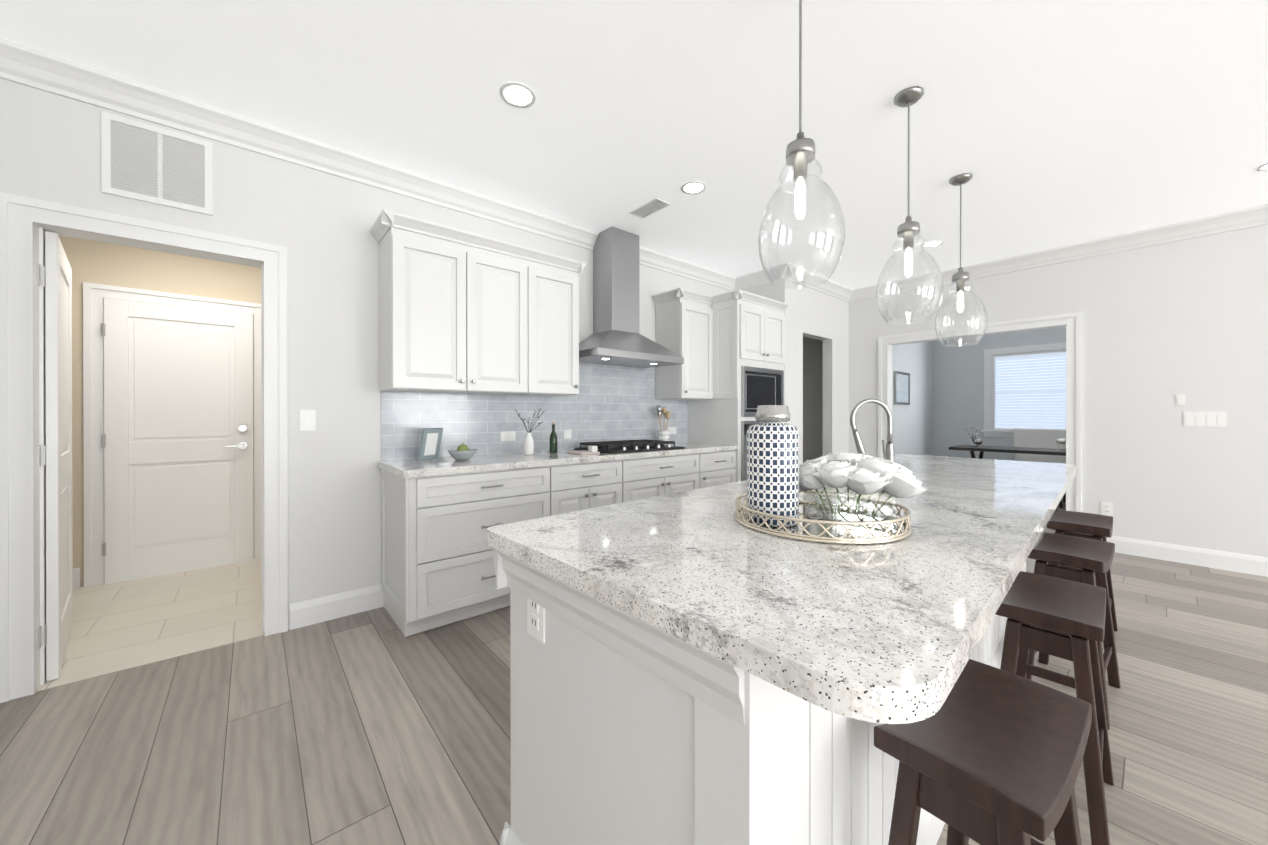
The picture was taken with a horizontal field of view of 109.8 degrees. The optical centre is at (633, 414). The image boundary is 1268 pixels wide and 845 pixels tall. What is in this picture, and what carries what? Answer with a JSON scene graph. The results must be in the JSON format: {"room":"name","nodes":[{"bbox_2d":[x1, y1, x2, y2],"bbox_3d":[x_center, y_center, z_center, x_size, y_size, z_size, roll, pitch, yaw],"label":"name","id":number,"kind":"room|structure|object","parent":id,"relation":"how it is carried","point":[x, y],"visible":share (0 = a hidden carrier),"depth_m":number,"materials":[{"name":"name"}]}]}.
{"room":"kitchen","nodes":[
{"label":"kitchen","id":0,"kind":"room"},
{"bbox_2d":[36,558,263,691],"bbox_3d":[-2.902,1.224,2.886,4.300,0.053,1.849,0,0,-41],"label":"floor","id":1,"kind":"structure","parent":0,"point":[122,626],"depth_m":2.62,"materials":[{"name":"beige tile"}]},
{"bbox_2d":[58,235,260,586],"bbox_3d":[-3.454,-0.101,3.528,4.300,2.600,0.150,0,0,-41],"label":"wall","id":2,"kind":"structure","parent":0,"point":[97,262],"depth_m":3.17,"materials":[{"name":"beige paint"}]},
{"bbox_2d":[0,192,1081,702],"bbox_3d":[0.129,0.133,3.588,6.864,2.132,4.422,0,0,-41],"label":"door frames","id":3,"kind":"structure","parent":2,"relation":"in","point":[26,224],"depth_m":2.29,"materials":[{"name":"white wood"}]},
{"bbox_2d":[45,231,72,680],"bbox_3d":[-2.909,0.186,2.261,0.760,2.020,0.035,0,0,41],"label":"door","id":4,"kind":"structure","parent":3,"relation":"attached to","point":[58,422],"depth_m":2.02,"materials":[{"name":"white wood"}]},
{"bbox_2d":[37,264,46,648],"bbox_3d":[-2.646,0.183,1.825,0.035,1.690,0.348,0,0,6],"label":"hinges","id":5,"kind":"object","parent":4,"relation":"attached to","point":[39,465],"depth_m":1.97,"materials":[{"name":"silver metal"}]},
{"bbox_2d":[101,298,253,583],"bbox_3d":[-3.432,0.186,3.395,0.812,2.026,0.078,0,0,-41],"label":"door","id":6,"kind":"structure","parent":3,"relation":"attached to","point":[177,440],"depth_m":3.38,"materials":[{"name":"white wood"}]},
{"bbox_2d":[0,78,730,628],"bbox_3d":[-0.820,-0.171,3.527,5.340,2.740,0.120,0,0,-41],"label":"wall","id":7,"kind":"structure","parent":0,"point":[316,224],"depth_m":2.58,"materials":[{"name":"white paint"}]},
{"bbox_2d":[0,37,3,72],"bbox_3d":[-1.898,-1.473,0.933,0.092,0.125,2.172,0,0,-41],"label":"crown molding","id":8,"kind":"structure","parent":7,"relation":"attached to","point":[1,39],"depth_m":1.84,"materials":[{"name":"white"}]},
{"bbox_2d":[101,111,212,215],"bbox_3d":[-2.303,-1.208,2.167,0.370,0.370,0.014,0,0,-41],"label":"air vent","id":9,"kind":"object","parent":7,"relation":"in","point":[141,161],"visible":1,"depth_m":2.15,"materials":[{"name":"white metal"}]},
{"bbox_2d":[0,39,598,249],"bbox_3d":[-1.507,-1.477,2.795,3.108,0.125,0.092,0,0,-41],"label":"crown molding","id":10,"kind":"structure","parent":7,"relation":"attached to","point":[56,75],"depth_m":2.35,"materials":[{"name":"white wood"}]},
{"bbox_2d":[300,410,315,430],"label":"light switch","id":11,"kind":"object","parent":7,"relation":"attached to","point":[307,417],"depth_m":2.55,"materials":[{"name":"white plastic"}]},
{"bbox_2d":[500,431,515,440],"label":"outlet","id":12,"kind":"object","parent":7,"relation":"attached to","point":[505,435],"depth_m":3.33,"materials":[{"name":"white plastic"}]},
{"bbox_2d":[381,362,687,460],"bbox_3d":[-0.516,-0.119,3.702,2.810,0.806,0.008,0,0,-41],"label":"backsplash","id":13,"kind":"structure","parent":7,"relation":"attached to","point":[612,403],"depth_m":3.50,"materials":[{"name":"grey tile"}]},
{"bbox_2d":[564,430,571,438],"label":"outlet","id":14,"kind":"object","parent":7,"relation":"attached to","point":[567,433],"depth_m":3.66,"materials":[{"name":"white plastic"}]},
{"bbox_2d":[579,227,683,367],"bbox_3d":[-0.078,-0.990,3.750,0.920,1.100,0.496,0,0,-41],"label":"range hood","id":15,"kind":"object","parent":7,"relation":"attached to","point":[615,338],"visible":0.92,"depth_m":3.71,"materials":[{"name":"silver metal"}]},
{"bbox_2d":[668,427,675,433],"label":"outlet","id":16,"kind":"object","parent":7,"relation":"attached to","point":[672,430],"depth_m":4.46,"materials":[{"name":"white plastic"}]},
{"bbox_2d":[639,246,737,290],"bbox_3d":[0.545,-1.481,4.553,1.688,0.125,0.092,0,0,-41],"label":"crown molding","id":17,"kind":"structure","parent":7,"relation":"attached to","point":[647,257],"depth_m":4.52,"materials":[{"name":"white wood"}]},
{"bbox_2d":[0,502,1267,844],"bbox_3d":[2.894,1.230,0.655,13.800,0.050,9.320,0,0,-41],"label":"floor","id":18,"kind":"structure","parent":0,"point":[370,728],"depth_m":1.67,"materials":[{"name":"beige wood"}]},
{"bbox_2d":[381,466,553,636],"bbox_3d":[-1.061,0.762,2.833,0.852,0.872,0.616,0,0,-41],"label":"base cabinet","id":19,"kind":"object","parent":18,"relation":"on","point":[440,516],"depth_m":2.52,"materials":[{"name":"white wood"}]},
{"bbox_2d":[378,442,737,477],"bbox_3d":[-0.317,0.305,3.456,2.830,0.040,0.636,0,0,-41],"label":"countertop","id":20,"kind":"structure","parent":19,"relation":"on","point":[478,464],"depth_m":2.85,"materials":[{"name":"white stone"}]},
{"bbox_2d":[418,428,442,460],"bbox_3d":[-1.287,0.184,2.822,0.057,0.199,0.150,0,0,21],"label":"framed picture","id":21,"kind":"object","parent":20,"relation":"on","point":[430,444],"visible":0.98,"depth_m":2.81,"materials":[{"name":"grey"}]},
{"bbox_2d":[448,442,476,460],"bbox_3d":[-1.087,0.229,2.825,0.176,0.112,0.176,0,0,-41],"label":"fruit bowl","id":22,"kind":"object","parent":20,"relation":"on","point":[462,452],"visible":1,"depth_m":2.78,"materials":[{"name":"grey ceramic"}]},
{"bbox_2d":[514,408,544,454],"bbox_3d":[-0.727,0.117,3.184,0.219,0.335,0.230,0,0,-41],"label":"vase","id":23,"kind":"object","parent":20,"relation":"on","point":[528,445],"visible":1,"depth_m":3.17,"materials":[{"name":"white ceramic"}]},
{"bbox_2d":[549,422,557,452],"bbox_3d":[-0.606,0.170,3.355,0.060,0.228,0.060,0,0,-41],"label":"oil bottle","id":24,"kind":"object","parent":20,"relation":"on","point":[553,447],"visible":1,"depth_m":3.33,"materials":[{"name":"green glass"}]},
{"bbox_2d":[567,446,599,454],"bbox_3d":[-0.376,0.257,3.302,0.160,0.055,0.200,0,0,-41],"label":"cutting board","id":25,"kind":"object","parent":20,"relation":"on","point":[592,449],"visible":0.98,"depth_m":3.28,"materials":[{"name":"grey"}]},
{"bbox_2d":[574,439,684,453],"bbox_3d":[-0.030,0.254,3.697,0.770,0.058,0.510,0,0,-41],"label":"gas cooktop","id":26,"kind":"object","parent":20,"relation":"in","point":[623,446],"visible":0.98,"depth_m":3.56,"materials":[{"name":"black metal"}]},
{"bbox_2d":[656,405,670,444],"bbox_3d":[0.282,0.094,4.209,0.130,0.376,0.125,0,0,-41],"label":"utensil crock","id":27,"kind":"object","parent":20,"relation":"on","point":[663,435],"visible":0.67,"depth_m":4.19,"materials":[{"name":"white ceramic"}]},
{"bbox_2d":[554,462,625,514],"bbox_3d":[-0.510,0.761,3.305,0.600,0.872,0.616,0,0,-41],"label":"base cabinet","id":28,"kind":"object","parent":18,"relation":"on","point":[587,485],"depth_m":3.07,"materials":[{"name":"white wood"}]},
{"bbox_2d":[626,454,701,501],"bbox_3d":[0.041,0.760,3.777,0.850,0.872,0.616,0,0,-41],"label":"base cabinet","id":29,"kind":"object","parent":18,"relation":"on","point":[645,477],"depth_m":3.53,"materials":[{"name":"white wood"}]},
{"bbox_2d":[702,450,735,487],"bbox_3d":[0.557,0.759,4.219,0.510,0.872,0.616,0,0,-41],"label":"base cabinet","id":30,"kind":"object","parent":18,"relation":"on","point":[720,468],"depth_m":3.99,"materials":[{"name":"white wood"}]},
{"bbox_2d":[688,289,788,481],"bbox_3d":[1.066,0.024,4.590,0.846,2.340,0.712,0,0,-41],"label":"tall cabinet","id":31,"kind":"object","parent":18,"relation":"on","point":[748,350],"visible":0.6,"depth_m":4.28,"materials":[{"name":"white wood"}]},
{"bbox_2d":[492,550,1025,844],"bbox_3d":[1.026,0.765,1.930,3.104,0.870,0.754,0,0,-43],"label":"kitchen island","id":32,"kind":"object","parent":18,"relation":"on","point":[701,666],"depth_m":0.82,"materials":[{"name":"white wood"}]},
{"bbox_2d":[487,454,1076,737],"bbox_3d":[1.094,0.309,1.867,3.150,0.040,0.970,0,0,-43],"label":"island countertop","id":33,"kind":"structure","parent":32,"relation":"on","point":[866,637],"depth_m":0.81,"materials":[{"name":"white stone"}]},
{"bbox_2d":[734,490,911,544],"bbox_3d":[0.498,0.264,1.214,0.440,0.050,0.440,0,0,-41],"label":"tray","id":34,"kind":"object","parent":33,"relation":"on","point":[809,529],"visible":0.6,"depth_m":1.06,"materials":[{"name":"beige metal"}]},
{"bbox_2d":[747,405,798,526],"bbox_3d":[0.364,0.127,1.170,0.132,0.306,0.132,0,0,-41],"label":"jar","id":35,"kind":"object","parent":34,"relation":"on","point":[772,461],"visible":0.96,"depth_m":1.12,"materials":[{"name":"white ceramic"}]},
{"bbox_2d":[799,452,926,520],"bbox_3d":[0.599,0.191,1.228,0.311,0.179,0.345,0,0,-41],"label":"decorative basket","id":36,"kind":"object","parent":34,"relation":"on","point":[862,474],"visible":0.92,"depth_m":1.17,"materials":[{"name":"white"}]},
{"bbox_2d":[850,398,894,462],"bbox_3d":[1.232,0.101,2.285,0.208,0.371,0.163,0,0,-41],"label":"pull-down faucet","id":37,"kind":"object","parent":33,"relation":"on","point":[889,454],"visible":0.81,"depth_m":2.27,"materials":[{"name":"silver metal"}]},
{"bbox_2d":[874,659,1091,844],"bbox_3d":[0.672,0.885,0.851,0.444,0.637,0.270,0,0,-38],"label":"stool","id":38,"kind":"object","parent":18,"relation":"on","point":[985,754],"visible":0.92,"depth_m":0.80,"materials":[{"name":"brown wood"}]},
{"bbox_2d":[949,445,1065,458],"bbox_3d":[5.207,0.818,5.717,0.700,0.748,1.800,0,0,-41],"label":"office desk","id":39,"kind":"object","parent":18,"relation":"on","point":[982,449],"visible":0.25,"depth_m":5.86,"materials":[{"name":"grey"}]},
{"bbox_2d":[965,427,982,446],"bbox_3d":[4.732,0.304,6.209,0.132,0.276,0.207,0,0,-41],"label":"sculpture","id":40,"kind":"object","parent":39,"relation":"on","point":[977,441],"visible":1,"depth_m":6.17,"materials":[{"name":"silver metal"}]},
{"bbox_2d":[1056,438,1065,450],"bbox_3d":[5.266,0.313,5.447,0.120,0.260,0.171,0,0,-41],"label":"decor","id":41,"kind":"object","parent":39,"relation":"on","point":[1061,441],"visible":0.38,"depth_m":5.45,"materials":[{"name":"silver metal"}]},
{"bbox_2d":[1014,428,1065,507],"bbox_3d":[5.485,0.692,6.060,0.470,0.998,0.540,0,0,-41],"label":"office chair","id":42,"kind":"object","parent":18,"relation":"on","point":[1036,438],"visible":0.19,"depth_m":6.12,"materials":[{"name":"white fabric"}]},
{"bbox_2d":[995,571,1113,844],"bbox_3d":[1.322,0.884,1.414,0.444,0.637,0.270,0,0,-43],"label":"stool","id":43,"kind":"object","parent":18,"relation":"on","point":[1076,610],"visible":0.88,"depth_m":1.34,"materials":[{"name":"brown wood"}]},
{"bbox_2d":[1026,532,1120,729],"bbox_3d":[1.898,0.883,1.940,0.444,0.637,0.270,0,0,-39],"label":"stool","id":44,"kind":"object","parent":18,"relation":"on","point":[1092,559],"visible":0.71,"depth_m":1.91,"materials":[{"name":"brown wood"}]},
{"bbox_2d":[1046,510,1117,630],"bbox_3d":[2.444,0.882,2.441,0.444,0.637,0.270,0,0,-42],"label":"stool","id":45,"kind":"object","parent":18,"relation":"on","point":[1086,525],"visible":0.46,"depth_m":2.46,"materials":[{"name":"brown wood"}]},
{"bbox_2d":[0,0,1267,288],"bbox_3d":[1.491,-1.557,-0.633,10.000,0.050,9.200,0,0,-41],"label":"ceiling","id":46,"kind":"structure","parent":0,"point":[1048,124],"depth_m":2.18,"materials":[{"name":"white paint"}]},
{"bbox_2d":[500,82,535,107],"bbox_3d":[-0.558,-1.534,2.142,0.170,0.004,0.170,0,0,-41],"label":"recessed light","id":47,"kind":"object","parent":46,"relation":"in","point":[516,94],"visible":1,"depth_m":2.14,"materials":[{"name":"white plastic"}]},
{"bbox_2d":[629,198,669,217],"bbox_3d":[0.115,-1.538,3.324,0.140,0.006,0.300,0,0,-41],"label":"ceiling vent","id":48,"kind":"object","parent":46,"relation":"in","point":[650,207],"visible":1,"depth_m":3.32,"materials":[{"name":"white metal"}]},
{"bbox_2d":[681,181,705,193],"bbox_3d":[0.404,-1.536,3.018,0.170,0.004,0.170,0,0,-41],"label":"recessed light","id":49,"kind":"object","parent":46,"relation":"in","point":[694,187],"visible":1,"depth_m":3.01,"materials":[{"name":"white plastic"}]},
{"bbox_2d":[758,0,845,288],"bbox_3d":[0.564,-0.994,1.510,0.278,1.084,0.278,0,0,-41],"label":"pendant light","id":50,"kind":"object","parent":46,"relation":"hanging from","point":[800,153],"visible":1,"depth_m":1.49,"materials":[{"name":"clear glass"}]},
{"bbox_2d":[876,86,942,324],"bbox_3d":[1.322,-0.995,2.147,0.278,1.084,0.278,0,0,-41],"label":"pendant light","id":51,"kind":"object","parent":46,"relation":"hanging from","point":[908,230],"visible":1,"depth_m":2.13,"materials":[{"name":"clear glass"}]},
{"bbox_2d":[921,240,943,247],"bbox_3d":[2.686,-1.539,4.012,0.170,0.004,0.170,0,0,-41],"label":"recessed light","id":52,"kind":"object","parent":46,"relation":"in","point":[933,243],"visible":0.79,"depth_m":4.00,"materials":[{"name":"white plastic"}]},
{"bbox_2d":[935,173,987,346],"bbox_3d":[2.125,-0.997,2.901,0.278,1.084,0.278,0,0,-41],"label":"pendant light","id":53,"kind":"object","parent":46,"relation":"hanging from","point":[960,277],"visible":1,"depth_m":2.89,"materials":[{"name":"clear glass"}]},
{"bbox_2d":[1256,163,1267,170],"bbox_3d":[3.948,-1.536,2.723,0.170,0.004,0.170,0,0,-41],"label":"recessed light","id":54,"kind":"object","parent":46,"relation":"in","point":[1263,167],"visible":0.98,"depth_m":2.77,"materials":[{"name":"white plastic"}]},
{"bbox_2d":[743,279,848,463],"bbox_3d":[1.933,-0.176,5.385,1.500,2.740,0.640,0,0,-41],"label":"wall","id":55,"kind":"structure","parent":0,"point":[814,314],"depth_m":5.18,"materials":[{"name":"white paint"}]},
{"bbox_2d":[736,266,775,289],"bbox_3d":[1.365,-1.482,4.823,0.092,0.125,0.510,0,0,-41],"label":"crown molding","id":56,"kind":"structure","parent":55,"relation":"attached to","point":[757,278],"depth_m":4.88,"materials":[{"name":"white wood"}]},
{"bbox_2d":[776,263,851,300],"bbox_3d":[2.091,-1.482,5.035,1.472,0.125,0.092,0,0,-41],"label":"crown molding","id":57,"kind":"structure","parent":55,"relation":"attached to","point":[831,288],"depth_m":5.02,"materials":[{"name":"white wood"}]},
{"bbox_2d":[892,341,935,455],"bbox_3d":[3.859,-0.178,6.481,2.610,2.740,0.120,0,0,-41],"label":"wall","id":58,"kind":"structure","parent":0,"point":[914,424],"depth_m":6.78,"materials":[{"name":"white paint"}]},
{"bbox_2d":[894,371,909,404],"bbox_3d":[3.825,-0.378,6.359,0.560,0.460,0.022,0,0,-41],"label":"framed picture","id":59,"kind":"object","parent":58,"relation":"attached to","point":[901,388],"visible":1,"depth_m":6.35,"materials":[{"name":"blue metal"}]},
{"bbox_2d":[936,327,1065,460],"bbox_3d":[6.186,-0.177,5.894,0.120,2.740,4.040,0,0,-41],"label":"wall","id":60,"kind":"structure","parent":0,"point":[941,412],"depth_m":6.96,"materials":[{"name":"white paint"}]},
{"bbox_2d":[981,342,1065,436],"bbox_3d":[5.859,-0.333,6.437,0.430,1.750,1.450,0,0,-41],"label":"window","id":61,"kind":"structure","parent":60,"relation":"in","point":[990,409],"depth_m":6.70,"materials":[{"name":"white"}]},
{"bbox_2d":[995,352,1065,428],"bbox_3d":[5.768,-0.319,6.359,0.050,1.098,0.966,0,0,-41],"label":"window blinds","id":62,"kind":"object","parent":61,"relation":"attached to","point":[1047,410],"visible":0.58,"depth_m":6.41,"materials":[{"name":"grey"}]},
{"bbox_2d":[803,224,1267,557],"bbox_3d":[5.008,-0.170,3.042,0.120,2.740,10.200,0,0,-41],"label":"wall","id":63,"kind":"structure","parent":0,"point":[1164,325],"depth_m":3.72,"materials":[{"name":"white paint"}]},
{"bbox_2d":[847,204,1267,301],"bbox_3d":[5.461,-1.476,2.347,0.092,0.125,8.560,0,0,-41],"label":"crown molding","id":64,"kind":"structure","parent":63,"relation":"attached to","point":[1256,215],"depth_m":3.91,"materials":[{"name":"white wood"}]},
{"bbox_2d":[1101,502,1112,515],"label":"outlet","id":65,"kind":"object","parent":63,"relation":"attached to","point":[1106,507],"depth_m":3.92,"materials":[{"name":"white plastic"}]},
{"bbox_2d":[1176,395,1184,404],"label":"thermostat","id":66,"kind":"object","parent":63,"relation":"attached to","point":[1180,399],"depth_m":3.61,"materials":[{"name":"white plastic"}]},
{"bbox_2d":[1183,412,1226,426],"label":"light switch","id":67,"kind":"object","parent":63,"relation":"attached to","point":[1196,419],"depth_m":3.52,"materials":[{"name":"white plastic"}]},
{"bbox_3d":[2.245,-0.160,-1.511,10.240,2.740,7.120,0,0,-41],"label":"wall","id":68,"kind":"structure","parent":0,"visible":0},
{"bbox_2d":[73,568,79,588],"bbox_3d":[-4.399,1.131,2.613,1.470,0.140,0.016,0,0,-41],"label":"baseboard","id":69,"kind":"structure","parent":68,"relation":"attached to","point":[76,571],"depth_m":3.08,"materials":[{"name":"white wood"}]},
{"bbox_2d":[289,584,382,629],"bbox_3d":[-1.749,1.131,2.644,0.465,0.140,0.016,0,0,-41],"label":"baseboard","id":70,"kind":"structure","parent":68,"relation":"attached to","point":[318,610],"depth_m":2.62,"materials":[{"name":"white wood"}]},
{"bbox_2d":[1106,536,1267,576],"bbox_3d":[6.170,1.133,1.584,0.016,0.140,6.470,0,0,-41],"label":"baseboard","id":71,"kind":"structure","parent":68,"relation":"attached to","point":[1236,562],"depth_m":3.56,"materials":[{"name":"white wood"}]}
]}

